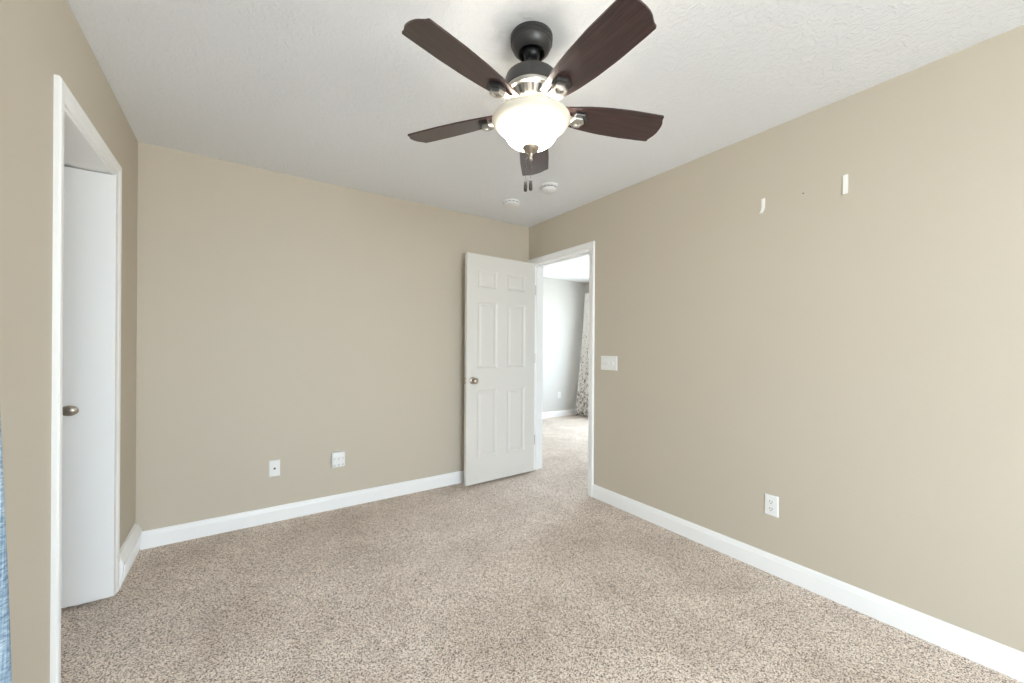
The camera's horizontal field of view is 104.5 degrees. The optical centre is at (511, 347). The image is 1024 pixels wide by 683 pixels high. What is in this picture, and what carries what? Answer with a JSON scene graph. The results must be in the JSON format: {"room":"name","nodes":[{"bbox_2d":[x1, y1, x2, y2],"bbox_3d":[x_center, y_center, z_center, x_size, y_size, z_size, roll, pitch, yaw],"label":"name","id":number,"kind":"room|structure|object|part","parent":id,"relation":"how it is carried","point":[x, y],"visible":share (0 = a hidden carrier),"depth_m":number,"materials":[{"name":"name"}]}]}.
{"room":"empty bedroom","nodes":[
{"label":"empty bedroom","id":0,"kind":"room"},
{"bbox_2d":[0,0,137,682],"bbox_3d":[-0.778,0.000,0.115,0.130,2.440,5.368,0,0,-34],"label":"wall","id":1,"kind":"structure","parent":0,"point":[40,40],"depth_m":1.20,"materials":[{"name":"beige paint"}]},
{"bbox_2d":[0,412,11,682],"bbox_3d":[-0.837,0.087,0.452,0.082,2.235,1.052,0,0,-34],"label":"curtain","id":2,"kind":"object","parent":1,"relation":"hanging from","point":[5,636],"visible":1,"depth_m":0.82,"materials":[{"name":"blue fabric"}]},
{"bbox_2d":[50,74,121,682],"bbox_3d":[-1.792,0.156,1.610,0.148,2.115,0.818,0,0,-34],"label":"door frame","id":3,"kind":"structure","parent":1,"relation":"attached to","point":[76,140],"depth_m":1.32,"materials":[{"name":"white paint"}]},
{"bbox_2d":[61,166,117,607],"bbox_3d":[-2.075,0.183,1.792,0.402,2.023,0.076,0,0,-34],"label":"door","id":4,"kind":"structure","parent":1,"relation":"in","point":[90,246],"depth_m":1.86,"materials":[{"name":"white paint"}]},
{"bbox_3d":[-2.019,0.288,1.811,0.059,0.048,0.042,0,0,-34],"label":"knob","id":5,"kind":"part","parent":4,"relation":"part of","materials":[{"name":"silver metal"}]},
{"bbox_2d":[64,158,73,167],"bbox_3d":[-1.992,-0.007,0.969,0.908,2.440,1.850,0,0,-34],"label":"wall","id":6,"kind":"structure","parent":0,"point":[66,163],"depth_m":1.81,"materials":[{"name":"white paint"}]},
{"bbox_2d":[119,523,141,588],"bbox_3d":[-2.099,1.129,2.179,0.033,0.166,0.447,0,0,-34],"label":"baseboard","id":7,"kind":"structure","parent":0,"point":[129,549],"depth_m":2.13,"materials":[{"name":"white paint"}]},
{"bbox_2d":[135,142,528,530],"bbox_3d":[-1.128,-0.002,3.207,3.045,2.440,0.130,0,0,-34],"label":"wall","id":8,"kind":"structure","parent":0,"point":[295,321],"depth_m":2.81,"materials":[{"name":"beige paint"}]},
{"bbox_2d":[269,460,279,476],"bbox_3d":[-1.655,0.844,2.764,0.067,0.113,0.013,0,0,-34],"label":"cable plate","id":9,"kind":"object","parent":8,"relation":"attached to","point":[274,465],"visible":1,"depth_m":2.76,"materials":[{"name":"white plastic"}]},
{"bbox_2d":[140,470,463,549],"bbox_3d":[-1.033,1.166,3.191,2.893,0.106,0.013,0,0,-34],"label":"baseboard","id":10,"kind":"structure","parent":8,"relation":"attached to","point":[157,537],"depth_m":2.80,"materials":[{"name":"white paint"}]},
{"bbox_2d":[331,451,344,467],"bbox_3d":[-1.308,0.842,2.985,0.092,0.114,0.038,0,0,-34],"label":"power outlet","id":11,"kind":"object","parent":8,"relation":"attached to","point":[337,458],"visible":1,"depth_m":2.97,"materials":[{"name":"white plastic"}]},
{"bbox_2d":[61,415,1022,682],"bbox_3d":[0.677,1.280,2.408,7.050,0.100,7.760,0,0,-34],"label":"floor","id":12,"kind":"structure","parent":0,"point":[527,577],"depth_m":1.86,"materials":[{"name":"beige carpet"}]},
{"bbox_2d":[67,0,1023,282],"bbox_3d":[1.088,-1.258,2.678,6.092,0.100,7.760,0,0,-34],"label":"ceiling","id":13,"kind":"structure","parent":0,"point":[333,92],"depth_m":1.78,"materials":[{"name":"white paint"}]},
{"bbox_2d":[503,199,519,207],"bbox_3d":[-0.004,-1.194,3.310,0.144,0.041,0.144,0,0,-34],"label":"smoke detector","id":14,"kind":"object","parent":13,"relation":"attached to","point":[508,203],"visible":1,"depth_m":3.27,"materials":[{"name":"white plastic"}]},
{"bbox_2d":[402,0,663,191],"bbox_3d":[0.087,-0.913,1.523,1.076,0.603,1.052,0,0,-34],"label":"ceiling fan","id":15,"kind":"object","parent":13,"relation":"hanging from","point":[533,116],"visible":1,"depth_m":1.45,"materials":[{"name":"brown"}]},
{"bbox_3d":[-0.236,-0.929,1.689,0.446,0.039,0.140,0,0,23],"label":"blade","id":16,"kind":"part","parent":15,"relation":"part of","materials":[{"name":"brown wood"}]},
{"bbox_3d":[-0.147,-0.929,1.301,0.140,0.039,0.446,0,0,41],"label":"blade","id":17,"kind":"part","parent":15,"relation":"part of","materials":[{"name":"brown wood"}]},
{"bbox_3d":[-0.104,-0.919,1.635,0.074,0.026,0.064,0,0,23],"label":"backing plate","id":18,"kind":"part","parent":15,"relation":"part of","materials":[{"name":"grey metal"}]},
{"bbox_3d":[-0.055,-0.919,1.410,0.064,0.026,0.074,0,0,41],"label":"backing plate","id":19,"kind":"part","parent":15,"relation":"part of","materials":[{"name":"grey metal"}]},
{"bbox_3d":[0.074,-0.840,1.556,0.307,0.105,0.307,0,0,-34],"label":"lamp shade","id":20,"kind":"part","parent":15,"relation":"part of","materials":[{"name":"beige glass"}]},
{"bbox_3d":[0.105,-0.927,1.893,0.140,0.039,0.446,0,0,5],"label":"blade","id":21,"kind":"part","parent":15,"relation":"part of","materials":[{"name":"brown wood"}]},
{"bbox_3d":[0.174,-0.918,1.387,0.064,0.026,0.074,0,0,-31],"label":"backing plate","id":22,"kind":"part","parent":15,"relation":"part of","materials":[{"name":"grey metal"}]},
{"bbox_3d":[0.267,-0.917,1.598,0.074,0.026,0.064,0,0,-13],"label":"backing plate","id":23,"kind":"part","parent":15,"relation":"part of","materials":[{"name":"grey metal"}]},
{"bbox_3d":[0.249,-0.926,1.266,0.140,0.039,0.446,0,0,-31],"label":"blade","id":24,"kind":"part","parent":15,"relation":"part of","materials":[{"name":"brown wood"}]},
{"bbox_3d":[0.405,-0.925,1.632,0.446,0.039,0.140,0,0,-13],"label":"blade","id":25,"kind":"part","parent":15,"relation":"part of","materials":[{"name":"brown wood"}]},
{"bbox_2d":[541,182,557,193],"bbox_3d":[0.280,-1.187,2.971,0.128,0.053,0.128,0,0,-34],"label":"smoke detector","id":26,"kind":"object","parent":13,"relation":"attached to","point":[547,187],"visible":1,"depth_m":2.93,"materials":[{"name":"white plastic"}]},
{"bbox_2d":[543,277,585,411],"bbox_3d":[0.235,0.007,6.723,2.918,2.440,0.130,0,0,-34],"label":"wall","id":27,"kind":"structure","parent":0,"point":[563,300],"depth_m":7.09,"materials":[{"name":"grey paint"}]},
{"bbox_2d":[542,409,575,418],"bbox_3d":[0.214,1.174,6.627,2.788,0.106,0.013,0,0,-34],"label":"baseboard","id":28,"kind":"structure","parent":27,"relation":"attached to","point":[551,414],"depth_m":7.05,"materials":[{"name":"white paint"}]},
{"bbox_2d":[585,282,588,292],"bbox_3d":[2.763,0.023,5.497,0.130,2.440,4.750,0,0,-34],"label":"wall","id":29,"kind":"structure","parent":0,"point":[587,284],"depth_m":7.38,"materials":[{"name":"grey paint"}]},
{"bbox_2d":[576,293,588,415],"bbox_3d":[1.402,0.113,7.031,0.270,2.213,0.582,0,0,-34],"label":"curtain","id":30,"kind":"object","parent":29,"relation":"hanging from","point":[582,395],"visible":0.35,"depth_m":7.16,"materials":[{"name":"white fabric"}]},
{"bbox_2d":[529,25,1023,652],"bbox_3d":[1.169,0.013,2.660,0.130,2.440,7.630,0,0,-34],"label":"wall","id":31,"kind":"structure","parent":0,"point":[854,360],"depth_m":1.90,"materials":[{"name":"beige paint"}]},
{"bbox_2d":[464,252,535,485],"bbox_3d":[-0.098,0.191,3.676,0.784,2.028,0.169,0,0,-36],"label":"door","id":32,"kind":"structure","parent":31,"relation":"in","point":[499,437],"depth_m":3.63,"materials":[{"name":"white paint"}]},
{"bbox_3d":[-0.324,0.291,3.446,0.064,0.064,0.067,0,0,-36],"label":"knob","id":33,"kind":"part","parent":32,"relation":"part of","materials":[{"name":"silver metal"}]},
{"bbox_2d":[528,241,594,496],"bbox_3d":[0.477,0.173,3.670,0.165,2.111,0.912,0,0,-34],"label":"door frame","id":34,"kind":"structure","parent":31,"relation":"attached to","point":[585,249],"depth_m":3.72,"materials":[{"name":"white paint"}]},
{"bbox_2d":[601,356,616,370],"bbox_3d":[0.759,0.124,3.127,0.018,0.112,0.166,0,0,-34],"label":"light switch","id":35,"kind":"object","parent":31,"relation":"attached to","point":[607,362],"visible":1,"depth_m":3.12,"materials":[{"name":"white plastic"}]},
{"bbox_2d":[759,198,764,213],"bbox_3d":[1.391,-0.787,2.207,0.023,0.086,0.021,0,0,-34],"label":"strip","id":36,"kind":"object","parent":31,"relation":"attached to","point":[763,199],"visible":1,"depth_m":2.21,"materials":[{"name":"white plastic"}]},
{"bbox_2d":[765,493,778,517],"bbox_3d":[1.417,0.864,2.167,0.009,0.112,0.069,0,0,-34],"label":"wall outlet","id":37,"kind":"object","parent":31,"relation":"attached to","point":[771,502],"visible":1,"depth_m":2.16,"materials":[{"name":"white plastic"}]},
{"bbox_2d":[767,506,774,511],"bbox_3d":[1.415,0.884,2.166,0.004,0.027,0.035,0,0,-34],"label":"receptacle","id":38,"kind":"object","parent":37,"relation":"attached to","point":[769,508],"depth_m":2.17,"materials":[{"name":"white plastic"}]},
{"bbox_2d":[767,499,774,504],"bbox_3d":[1.415,0.845,2.166,0.004,0.027,0.035,0,0,-34],"label":"receptacle","id":39,"kind":"object","parent":37,"relation":"attached to","point":[769,501],"depth_m":2.17,"materials":[{"name":"white plastic"}]},
{"bbox_2d":[592,484,1023,682],"bbox_3d":[1.925,1.185,1.419,0.013,0.106,4.459,0,0,-34],"label":"baseboard","id":40,"kind":"structure","parent":31,"relation":"attached to","point":[1008,661],"depth_m":1.89,"materials":[{"name":"white paint"}]},
{"bbox_2d":[843,174,847,193],"bbox_3d":[1.605,-0.786,1.909,0.006,0.092,0.020,0,0,-34],"label":"strip","id":41,"kind":"object","parent":31,"relation":"attached to","point":[845,177],"visible":1,"depth_m":1.91,"materials":[{"name":"white plastic"}]}
]}

